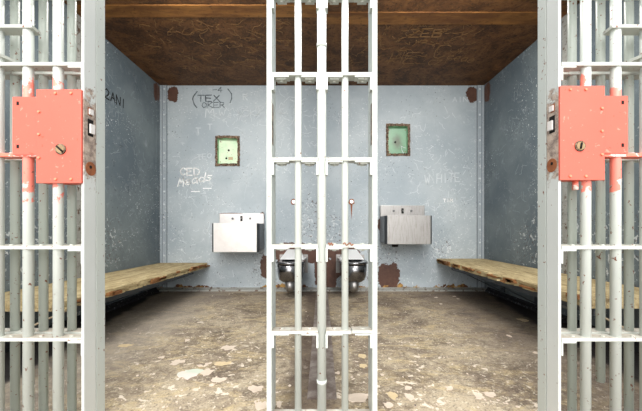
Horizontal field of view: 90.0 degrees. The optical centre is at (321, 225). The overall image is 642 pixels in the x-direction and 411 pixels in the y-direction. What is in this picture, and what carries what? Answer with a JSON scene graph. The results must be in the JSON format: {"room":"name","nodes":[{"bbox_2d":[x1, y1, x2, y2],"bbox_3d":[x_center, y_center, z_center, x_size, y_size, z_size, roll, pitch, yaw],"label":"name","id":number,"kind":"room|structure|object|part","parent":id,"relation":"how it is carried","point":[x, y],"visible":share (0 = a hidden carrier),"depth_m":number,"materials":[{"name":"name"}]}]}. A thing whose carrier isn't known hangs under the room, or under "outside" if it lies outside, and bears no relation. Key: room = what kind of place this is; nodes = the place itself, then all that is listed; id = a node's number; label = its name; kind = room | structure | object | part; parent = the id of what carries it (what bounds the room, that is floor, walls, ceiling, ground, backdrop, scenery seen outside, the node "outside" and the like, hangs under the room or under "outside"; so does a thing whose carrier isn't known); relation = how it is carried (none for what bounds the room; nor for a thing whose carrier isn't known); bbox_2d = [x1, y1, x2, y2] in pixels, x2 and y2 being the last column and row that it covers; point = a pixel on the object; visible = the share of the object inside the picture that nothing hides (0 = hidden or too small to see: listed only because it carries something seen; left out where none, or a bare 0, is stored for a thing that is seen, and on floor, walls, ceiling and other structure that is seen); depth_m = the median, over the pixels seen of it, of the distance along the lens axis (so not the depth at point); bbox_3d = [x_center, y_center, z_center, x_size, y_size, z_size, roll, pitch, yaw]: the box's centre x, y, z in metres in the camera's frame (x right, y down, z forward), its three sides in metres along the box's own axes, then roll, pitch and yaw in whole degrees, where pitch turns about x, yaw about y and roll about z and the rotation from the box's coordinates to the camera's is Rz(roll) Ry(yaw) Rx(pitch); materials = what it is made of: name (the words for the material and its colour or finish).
{"room":"prison interior","nodes":[
{"label":"prison interior","id":0,"kind":"room"},
{"bbox_2d":[5,0,159,341],"bbox_3d":[-1.808,-0.419,2.360,0.061,2.243,2.320,0,0,0],"label":"wall","id":1,"kind":"structure","parent":0,"point":[130,93],"depth_m":2.82,"materials":[{"name":"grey paint"}]},
{"bbox_2d":[77,14,80,277],"bbox_3d":[-1.772,-0.469,2.335,0.011,2.143,0.070,0,0,0],"label":"trim","id":2,"kind":"structure","parent":1,"relation":"attached to","point":[78,16],"depth_m":2.34,"materials":[{"name":"grey metal"}]},
{"bbox_2d":[5,287,158,352],"bbox_3d":[-1.763,0.677,2.372,0.030,0.050,2.144,0,0,0],"label":"baseboard","id":3,"kind":"structure","parent":1,"relation":"attached to","point":[125,301],"depth_m":2.80,"materials":[{"name":"black"}]},
{"bbox_2d":[5,263,209,325],"bbox_3d":[-1.500,0.502,2.532,0.545,0.280,2.011,0,0,0],"label":"bunk","id":4,"kind":"object","parent":1,"relation":"attached to","point":[122,283],"visible":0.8,"depth_m":2.31,"materials":[{"name":"brown wood"}]},
{"bbox_2d":[156,82,159,263],"bbox_3d":[-1.772,-0.469,3.474,0.011,2.143,0.079,0,0,0],"label":"trim","id":5,"kind":"structure","parent":1,"relation":"attached to","point":[157,84],"depth_m":3.46,"materials":[{"name":"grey paint"}]},
{"bbox_2d":[77,5,316,16],"bbox_3d":[-0.892,-1.539,2.300,1.771,0.003,0.130,0,0,0],"label":"trim","id":6,"kind":"structure","parent":1,"relation":"attached to","point":[110,10],"depth_m":2.29,"materials":[{"name":"brown wood"}]},
{"bbox_2d":[5,291,638,410],"bbox_3d":[0.000,0.733,0.310,5.200,0.060,6.620,0,0,0],"label":"floor","id":7,"kind":"structure","parent":0,"point":[481,322],"depth_m":1.74,"materials":[{"name":"concrete"}]},
{"bbox_2d":[0,0,95,410],"bbox_3d":[-1.127,-0.398,1.098,0.665,2.200,0.076,0,0,0],"label":"door","id":8,"kind":"structure","parent":7,"relation":"on","point":[56,127],"depth_m":1.08,"materials":[{"name":"grey paint"}]},
{"bbox_3d":[-1.263,-0.578,1.102,0.374,0.010,0.046,0,0,0],"label":"food slot plate","id":9,"kind":"part","parent":8,"relation":"part of","materials":[{"name":"white paint"}]},
{"bbox_3d":[-1.128,-0.239,1.101,0.644,0.012,0.043,0,0,0],"label":"rail","id":10,"kind":"part","parent":8,"relation":"part of","materials":[{"name":"red metal"}]},
{"bbox_3d":[-1.213,-0.672,1.102,0.474,0.010,0.046,0,0,0],"label":"food slot plate","id":11,"kind":"part","parent":8,"relation":"part of","materials":[{"name":"white paint"}]},
{"bbox_3d":[-0.994,-0.335,1.078,0.083,0.194,0.008,0,0,0],"label":"lock plate","id":12,"kind":"part","parent":8,"relation":"part of","materials":[{"name":"orange paint"}]},
{"bbox_3d":[-1.128,-0.545,1.101,0.644,0.012,0.043,0,0,0],"label":"rail","id":13,"kind":"part","parent":8,"relation":"part of","materials":[{"name":"white metal"}]},
{"bbox_3d":[-1.128,0.072,1.101,0.644,0.012,0.043,0,0,0],"label":"rail","id":14,"kind":"part","parent":8,"relation":"part of","materials":[{"name":"white metal"}]},
{"bbox_3d":[-1.128,0.383,1.101,0.644,0.012,0.043,0,0,0],"label":"rail","id":15,"kind":"part","parent":8,"relation":"part of","materials":[{"name":"white metal"}]},
{"bbox_3d":[-0.800,-0.198,1.110,0.003,0.048,0.048,0,0,0],"label":"rust plate","id":16,"kind":"part","parent":8,"relation":"part of","materials":[{"name":"orange metal"}]},
{"bbox_2d":[5,0,104,410],"bbox_3d":[-1.288,-0.417,1.163,0.976,2.240,0.045,0,0,0],"label":"bars","id":17,"kind":"object","parent":7,"relation":"on","point":[43,78],"visible":0.81,"depth_m":1.15,"materials":[{"name":"grey paint"}]},
{"bbox_3d":[-1.294,-0.239,1.163,0.965,0.012,0.043,0,0,0],"label":"rail","id":18,"kind":"part","parent":17,"relation":"part of","materials":[{"name":"white metal"}]},
{"bbox_3d":[-1.294,-0.545,1.163,0.965,0.012,0.043,0,0,0],"label":"rail","id":19,"kind":"part","parent":17,"relation":"part of","materials":[{"name":"white metal"}]},
{"bbox_3d":[-1.294,0.383,1.163,0.965,0.012,0.043,0,0,0],"label":"rail","id":20,"kind":"part","parent":17,"relation":"part of","materials":[{"name":"white metal"}]},
{"bbox_2d":[117,344,133,346],"bbox_3d":[-1.157,0.701,1.883,0.086,0.003,0.045,0,0,0],"label":"flake","id":21,"kind":"object","parent":7,"relation":"on","point":[121,345],"visible":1,"depth_m":1.88,"materials":[{"name":"beige paint"}]},
{"bbox_2d":[170,359,185,364],"bbox_3d":[-0.743,0.700,1.649,0.075,0.004,0.069,0,0,0],"label":"flake","id":22,"kind":"object","parent":7,"relation":"on","point":[175,362],"visible":1,"depth_m":1.66,"materials":[{"name":"white paint"}]},
{"bbox_2d":[177,369,203,379],"bbox_3d":[-0.630,0.700,1.531,0.104,0.004,0.106,0,0,30],"label":"flake","id":23,"kind":"object","parent":7,"relation":"on","point":[187,374],"visible":1,"depth_m":1.52,"materials":[{"name":"white paint"}]},
{"bbox_2d":[201,368,213,375],"bbox_3d":[-0.553,0.700,1.537,0.055,0.004,0.079,0,0,14],"label":"flake","id":24,"kind":"object","parent":7,"relation":"on","point":[207,371],"visible":1,"depth_m":1.53,"materials":[{"name":"white paint"}]},
{"bbox_2d":[211,377,226,381],"bbox_3d":[-0.472,0.700,1.462,0.071,0.004,0.048,0,0,0],"label":"flake","id":25,"kind":"object","parent":7,"relation":"on","point":[216,379],"visible":1,"depth_m":1.46,"materials":[{"name":"white paint"}]},
{"bbox_2d":[214,361,230,365],"bbox_3d":[-0.506,0.701,1.636,0.084,0.003,0.050,0,0,0],"label":"flake","id":26,"kind":"object","parent":7,"relation":"on","point":[219,363],"visible":1,"depth_m":1.63,"materials":[{"name":"beige paint"}]},
{"bbox_2d":[222,345,236,349],"bbox_3d":[-0.539,0.700,1.852,0.085,0.004,0.077,0,0,0],"label":"flake","id":27,"kind":"object","parent":7,"relation":"on","point":[226,347],"visible":1,"depth_m":1.85,"materials":[{"name":"white paint"}]},
{"bbox_2d":[248,385,262,392],"bbox_3d":[-0.288,0.700,1.381,0.068,0.004,0.058,0,0,0],"label":"flake","id":28,"kind":"object","parent":7,"relation":"on","point":[253,388],"visible":1,"depth_m":1.38,"materials":[{"name":"white paint"}]},
{"bbox_2d":[255,401,266,409],"bbox_3d":[-0.235,0.701,1.254,0.065,0.003,0.062,0,0,0],"label":"flake","id":29,"kind":"object","parent":7,"relation":"on","point":[258,405],"visible":0.87,"depth_m":1.25,"materials":[{"name":"beige paint"}]},
{"bbox_2d":[276,401,282,407],"bbox_3d":[-0.169,0.701,1.262,0.026,0.004,0.049,0,0,-3],"label":"flake","id":30,"kind":"object","parent":7,"relation":"on","point":[278,403],"visible":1,"depth_m":1.27,"materials":[{"name":"beige paint"}]},
{"bbox_2d":[64,293,623,408],"bbox_3d":[-0.005,0.701,2.288,2.394,0.002,2.109,0,0,0],"label":"chips","id":31,"kind":"object","parent":7,"relation":"on","point":[289,385],"visible":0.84,"depth_m":1.45,"materials":[{"name":"white paint"}]},
{"bbox_2d":[348,393,367,401],"bbox_3d":[0.143,0.700,1.312,0.112,0.004,0.068,0,0,0],"label":"flake","id":32,"kind":"object","parent":7,"relation":"on","point":[355,397],"visible":0.81,"depth_m":1.31,"materials":[{"name":"beige paint"}]},
{"bbox_2d":[383,402,392,407],"bbox_3d":[0.261,0.701,1.258,0.036,0.004,0.039,0,0,-12],"label":"flake","id":33,"kind":"object","parent":7,"relation":"on","point":[387,404],"visible":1,"depth_m":1.26,"materials":[{"name":"beige paint"}]},
{"bbox_2d":[385,391,397,399],"bbox_3d":[0.294,0.701,1.327,0.042,0.004,0.061,0,0,-19],"label":"flake","id":34,"kind":"object","parent":7,"relation":"on","point":[390,394],"visible":1,"depth_m":1.33,"materials":[{"name":"beige paint"}]},
{"bbox_2d":[404,393,413,400],"bbox_3d":[0.360,0.701,1.315,0.038,0.004,0.059,0,0,0],"label":"flake","id":35,"kind":"object","parent":7,"relation":"on","point":[410,397],"visible":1,"depth_m":1.32,"materials":[{"name":"white paint"}]},
{"bbox_2d":[475,394,484,399],"bbox_3d":[0.646,0.701,1.317,0.034,0.004,0.046,0,0,45],"label":"flake","id":36,"kind":"object","parent":7,"relation":"on","point":[477,396],"visible":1,"depth_m":1.32,"materials":[{"name":"white paint"}]},
{"bbox_2d":[482,392,495,396],"bbox_3d":[0.698,0.700,1.335,0.052,0.004,0.041,0,0,0],"label":"flake","id":37,"kind":"object","parent":7,"relation":"on","point":[490,394],"visible":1,"depth_m":1.33,"materials":[{"name":"white paint"}]},
{"bbox_2d":[538,0,638,410],"bbox_3d":[1.286,-0.417,1.163,0.981,2.240,0.045,0,0,0],"label":"bars","id":38,"kind":"object","parent":7,"relation":"on","point":[600,78],"visible":0.85,"depth_m":1.15,"materials":[{"name":"grey paint"}]},
{"bbox_3d":[1.291,0.383,1.163,0.970,0.012,0.043,0,0,0],"label":"rail","id":39,"kind":"part","parent":38,"relation":"part of","materials":[{"name":"white metal"}]},
{"bbox_3d":[1.291,-0.545,1.163,0.970,0.012,0.043,0,0,0],"label":"rail","id":40,"kind":"part","parent":38,"relation":"part of","materials":[{"name":"white metal"}]},
{"bbox_3d":[1.291,-0.239,1.163,0.970,0.012,0.043,0,0,0],"label":"rail","id":41,"kind":"part","parent":38,"relation":"part of","materials":[{"name":"white metal"}]},
{"bbox_2d":[547,0,641,410],"bbox_3d":[1.124,-0.398,1.098,0.670,2.200,0.076,0,0,0],"label":"door","id":42,"kind":"structure","parent":7,"relation":"on","point":[586,127],"depth_m":1.09,"materials":[{"name":"grey paint"}]},
{"bbox_3d":[0.795,-0.209,1.110,0.003,0.048,0.048,0,0,0],"label":"rust plate","id":43,"kind":"part","parent":42,"relation":"part of","materials":[{"name":"orange metal"}]},
{"bbox_3d":[0.868,-0.143,1.100,0.018,0.040,0.018,0,0,0],"label":"lock rod","id":44,"kind":"part","parent":42,"relation":"part of","materials":[{"name":"orange paint"}]},
{"bbox_3d":[1.128,-0.545,1.101,0.644,0.012,0.043,0,0,0],"label":"rail","id":45,"kind":"part","parent":42,"relation":"part of","materials":[{"name":"white metal"}]},
{"bbox_3d":[1.128,0.072,1.101,0.644,0.012,0.043,0,0,0],"label":"rail","id":46,"kind":"part","parent":42,"relation":"part of","materials":[{"name":"white metal"}]},
{"bbox_3d":[1.128,0.383,1.101,0.644,0.012,0.043,0,0,0],"label":"rail","id":47,"kind":"part","parent":42,"relation":"part of","materials":[{"name":"white metal"}]},
{"bbox_3d":[0.983,-0.339,1.078,0.082,0.193,0.008,0,0,0],"label":"lock plate","id":48,"kind":"part","parent":42,"relation":"part of","materials":[{"name":"orange paint"}]},
{"bbox_3d":[1.213,-0.672,1.102,0.474,0.010,0.046,0,0,0],"label":"food slot plate","id":49,"kind":"part","parent":42,"relation":"part of","materials":[{"name":"white paint"}]},
{"bbox_3d":[1.128,-0.239,1.101,0.644,0.012,0.043,0,0,0],"label":"rail","id":50,"kind":"part","parent":42,"relation":"part of","materials":[{"name":"metal"}]},
{"bbox_3d":[1.263,-0.578,1.102,0.374,0.010,0.046,0,0,0],"label":"food slot plate","id":51,"kind":"part","parent":42,"relation":"part of","materials":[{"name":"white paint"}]},
{"bbox_2d":[267,0,376,410],"bbox_3d":[0.000,-0.410,1.200,0.397,2.254,0.110,0,0,0],"label":"bars","id":52,"kind":"object","parent":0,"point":[321,77],"visible":1,"depth_m":1.16,"materials":[{"name":"white paint"}]},
{"bbox_3d":[-0.098,-0.546,1.173,0.167,0.011,0.047,0,0,0],"label":"rail","id":53,"kind":"part","parent":52,"relation":"part of","materials":[{"name":"white metal"}]},
{"bbox_3d":[-0.098,-0.240,1.173,0.167,0.011,0.047,0,0,0],"label":"rail","id":54,"kind":"part","parent":52,"relation":"part of","materials":[{"name":"white metal"}]},
{"bbox_3d":[-0.098,0.072,1.173,0.167,0.011,0.047,0,0,0],"label":"rail","id":55,"kind":"part","parent":52,"relation":"part of","materials":[{"name":"white metal"}]},
{"bbox_3d":[-0.098,0.382,1.173,0.167,0.011,0.047,0,0,0],"label":"rail","id":56,"kind":"part","parent":52,"relation":"part of","materials":[{"name":"white metal"}]},
{"bbox_3d":[-0.098,0.693,1.173,0.167,0.020,0.047,0,0,0],"label":"rail","id":57,"kind":"part","parent":52,"relation":"part of","materials":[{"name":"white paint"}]},
{"bbox_3d":[0.098,0.693,1.173,0.167,0.020,0.047,0,0,0],"label":"rail","id":58,"kind":"part","parent":52,"relation":"part of","materials":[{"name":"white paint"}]},
{"bbox_3d":[0.098,-0.546,1.173,0.167,0.011,0.047,0,0,0],"label":"rail","id":59,"kind":"part","parent":52,"relation":"part of","materials":[{"name":"white metal"}]},
{"bbox_3d":[0.098,-0.240,1.173,0.167,0.011,0.047,0,0,0],"label":"rail","id":60,"kind":"part","parent":52,"relation":"part of","materials":[{"name":"white metal"}]},
{"bbox_3d":[0.098,0.072,1.173,0.167,0.011,0.047,0,0,0],"label":"rail","id":61,"kind":"part","parent":52,"relation":"part of","materials":[{"name":"white metal"}]},
{"bbox_3d":[0.098,0.381,1.173,0.167,0.013,0.047,0,0,0],"label":"rail","id":62,"kind":"part","parent":52,"relation":"part of","materials":[{"name":"white metal"}]},
{"bbox_2d":[167,86,476,286],"bbox_3d":[0.000,-0.419,3.550,3.676,2.243,0.061,0,0,0],"label":"wall","id":63,"kind":"structure","parent":0,"point":[439,174],"depth_m":3.52,"materials":[{"name":"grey paint"}]},
{"bbox_2d":[159,85,166,287],"bbox_3d":[-1.737,-0.434,3.512,0.082,2.213,0.016,0,0,0],"label":"trim","id":64,"kind":"structure","parent":63,"relation":"attached to","point":[163,88],"depth_m":3.51,"materials":[{"name":"grey paint"}]},
{"bbox_2d":[215,135,239,165],"bbox_3d":[-1.034,-0.823,3.538,0.275,0.335,0.065,0,0,0],"label":"recessed panel","id":65,"kind":"object","parent":63,"relation":"attached to","point":[227,147],"visible":1,"depth_m":3.56,"materials":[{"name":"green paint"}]},
{"bbox_3d":[-1.034,-0.823,3.568,0.241,0.301,0.006,0,0,0],"label":"plate","id":66,"kind":"part","parent":65,"relation":"part of","materials":[{"name":"green metal"}]},
{"bbox_2d":[212,214,263,251],"bbox_3d":[-0.872,0.065,3.368,0.480,0.396,0.304,0,0,0],"label":"sink","id":67,"kind":"object","parent":63,"relation":"attached to","point":[233,232],"visible":1,"depth_m":3.22,"materials":[{"name":"silver metal"}]},
{"bbox_2d":[259,223,263,250],"bbox_3d":[-0.872,0.116,3.382,0.480,0.284,0.275,0,0,0],"label":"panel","id":68,"kind":"object","parent":67,"relation":"in","point":[261,225],"depth_m":3.35,"materials":[{"name":"silver metal"}]},
{"bbox_2d":[219,214,263,223],"bbox_3d":[-0.872,-0.050,3.498,0.480,0.167,0.045,0,0,0],"label":"backsplash","id":69,"kind":"structure","parent":63,"relation":"attached to","point":[223,218],"depth_m":3.47,"materials":[{"name":"silver metal"}]},
{"bbox_2d":[276,249,307,291],"bbox_3d":[-0.309,0.450,3.265,0.310,0.390,0.510,0,0,0],"label":"toilet","id":70,"kind":"object","parent":63,"relation":"attached to","point":[286,263],"visible":0.86,"depth_m":3.08,"materials":[{"name":"silver metal"}]},
{"bbox_3d":[-0.309,0.461,3.270,0.260,0.187,0.500,0,0,0],"label":"bowl","id":71,"kind":"part","parent":70,"relation":"part of","materials":[{"name":"silver metal"}]},
{"bbox_2d":[281,249,305,258],"bbox_3d":[-0.309,0.300,3.419,0.270,0.092,0.198,0,0,0],"label":"seat","id":72,"kind":"object","parent":70,"relation":"attached to","point":[290,253],"depth_m":3.40,"materials":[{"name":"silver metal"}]},
{"bbox_3d":[-0.309,0.412,3.516,0.310,0.200,0.008,0,0,0],"label":"wall plate","id":73,"kind":"part","parent":70,"relation":"part of","materials":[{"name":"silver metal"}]},
{"bbox_2d":[158,287,485,290],"bbox_3d":[0.000,0.688,3.482,3.556,0.030,0.075,0,0,0],"label":"baseboard","id":74,"kind":"structure","parent":63,"relation":"attached to","point":[160,288],"depth_m":3.47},
{"bbox_2d":[348,199,353,217],"bbox_3d":[0.323,-0.182,3.510,0.069,0.232,0.019,0,0,0],"label":"button","id":75,"kind":"object","parent":63,"relation":"attached to","point":[351,201],"visible":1,"depth_m":3.52,"materials":[{"name":"silver metal"}]},
{"bbox_2d":[336,249,367,291],"bbox_3d":[0.309,0.450,3.265,0.310,0.390,0.510,0,0,0],"label":"toilet","id":76,"kind":"object","parent":63,"relation":"attached to","point":[357,265],"visible":0.82,"depth_m":3.08,"materials":[{"name":"silver metal"}]},
{"bbox_3d":[0.309,0.412,3.516,0.310,0.200,0.008,0,0,0],"label":"wall plate","id":77,"kind":"part","parent":76,"relation":"part of","materials":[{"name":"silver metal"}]},
{"bbox_2d":[338,249,362,258],"bbox_3d":[0.309,0.300,3.419,0.270,0.092,0.198,0,0,0],"label":"seat","id":78,"kind":"object","parent":76,"relation":"attached to","point":[352,253],"depth_m":3.40,"materials":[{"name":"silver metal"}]},
{"bbox_3d":[0.309,0.461,3.270,0.260,0.187,0.500,0,0,0],"label":"bowl","id":79,"kind":"part","parent":76,"relation":"part of","materials":[{"name":"silver metal"}]},
{"bbox_2d":[386,123,410,155],"bbox_3d":[0.834,-0.944,3.539,0.269,0.357,0.064,0,0,0],"label":"recessed panel","id":80,"kind":"object","parent":63,"relation":"attached to","point":[397,135],"visible":1,"depth_m":3.56,"materials":[{"name":"green metal"}]},
{"bbox_3d":[0.834,-0.944,3.568,0.236,0.323,0.006,0,0,0],"label":"plate","id":81,"kind":"part","parent":80,"relation":"part of","materials":[{"name":"green metal"}]},
{"bbox_2d":[380,205,424,216],"bbox_3d":[0.872,-0.133,3.498,0.480,0.179,0.045,0,0,0],"label":"backsplash","id":82,"kind":"structure","parent":63,"relation":"attached to","point":[385,210],"depth_m":3.47,"materials":[{"name":"silver metal"}]},
{"bbox_2d":[380,205,431,246],"bbox_3d":[0.872,-0.003,3.368,0.480,0.440,0.304,0,0,0],"label":"sink","id":83,"kind":"object","parent":63,"relation":"attached to","point":[399,224],"visible":1,"depth_m":3.22,"materials":[{"name":"silver metal"}]},
{"bbox_2d":[380,216,384,242],"bbox_3d":[0.872,0.037,3.382,0.480,0.282,0.275,0,0,0],"label":"panel","id":84,"kind":"object","parent":83,"relation":"in","point":[382,218],"depth_m":3.35,"materials":[{"name":"silver metal"}]},
{"bbox_2d":[477,85,484,287],"bbox_3d":[1.737,-0.434,3.512,0.082,2.213,0.016,0,0,0],"label":"trim","id":85,"kind":"structure","parent":63,"relation":"attached to","point":[480,88],"depth_m":3.51,"materials":[{"name":"grey paint"}]},
{"bbox_2d":[64,0,579,85],"bbox_3d":[0.000,-1.565,2.410,3.676,0.051,2.420,0,0,0],"label":"ceiling","id":86,"kind":"structure","parent":0,"point":[172,51],"depth_m":2.74,"materials":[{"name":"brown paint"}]},
{"bbox_2d":[484,0,638,341],"bbox_3d":[1.808,-0.419,2.360,0.061,2.243,2.320,0,0,0],"label":"wall","id":87,"kind":"structure","parent":0,"point":[513,92],"depth_m":2.85,"materials":[{"name":"grey paint"}]},
{"bbox_2d":[326,12,566,24],"bbox_3d":[0.892,-1.539,2.380,1.771,0.003,0.140,0,0,0],"label":"trim","id":88,"kind":"structure","parent":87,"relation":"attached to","point":[332,18],"depth_m":2.38,"materials":[{"name":"brown wood"}]},
{"bbox_2d":[484,82,487,281],"bbox_3d":[1.772,-0.469,3.474,0.011,2.143,0.079,0,0,0],"label":"trim","id":89,"kind":"structure","parent":87,"relation":"attached to","point":[486,84],"depth_m":3.46,"materials":[{"name":"grey paint"}]},
{"bbox_2d":[437,259,638,327],"bbox_3d":[1.505,0.490,2.506,0.534,0.304,2.017,0,0,0],"label":"bunk","id":90,"kind":"object","parent":87,"relation":"attached to","point":[523,279],"visible":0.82,"depth_m":2.33,"materials":[{"name":"brown wood"}]},
{"bbox_2d":[485,287,638,352],"bbox_3d":[1.763,0.677,2.372,0.030,0.050,2.144,0,0,0],"label":"baseboard","id":91,"kind":"structure","parent":87,"relation":"attached to","point":[518,301],"depth_m":2.79,"materials":[{"name":"black"}]},
{"bbox_2d":[562,14,566,308],"bbox_3d":[1.772,-0.469,2.335,0.011,2.143,0.070,0,0,0],"label":"trim","id":92,"kind":"structure","parent":87,"relation":"attached to","point":[564,19],"depth_m":2.35,"materials":[{"name":"grey metal"}]},
{"bbox_3d":[0.000,-0.419,2.402,0.012,2.243,2.235,0,0,0],"label":"wall","id":93,"kind":"structure","parent":0,"visible":0},
{"bbox_2d":[307,291,316,398],"bbox_3d":[-0.033,0.677,2.370,0.054,0.050,2.140,0,0,0],"label":"trim","id":94,"kind":"structure","parent":93,"relation":"attached to","point":[312,385],"depth_m":1.57,"materials":[{"name":"metal"}]},
{"bbox_2d":[326,291,336,398],"bbox_3d":[0.033,0.677,2.370,0.054,0.050,2.140,0,0,0],"label":"trim","id":95,"kind":"structure","parent":93,"relation":"attached to","point":[330,373],"depth_m":1.59,"materials":[{"name":"metal"}]}
]}

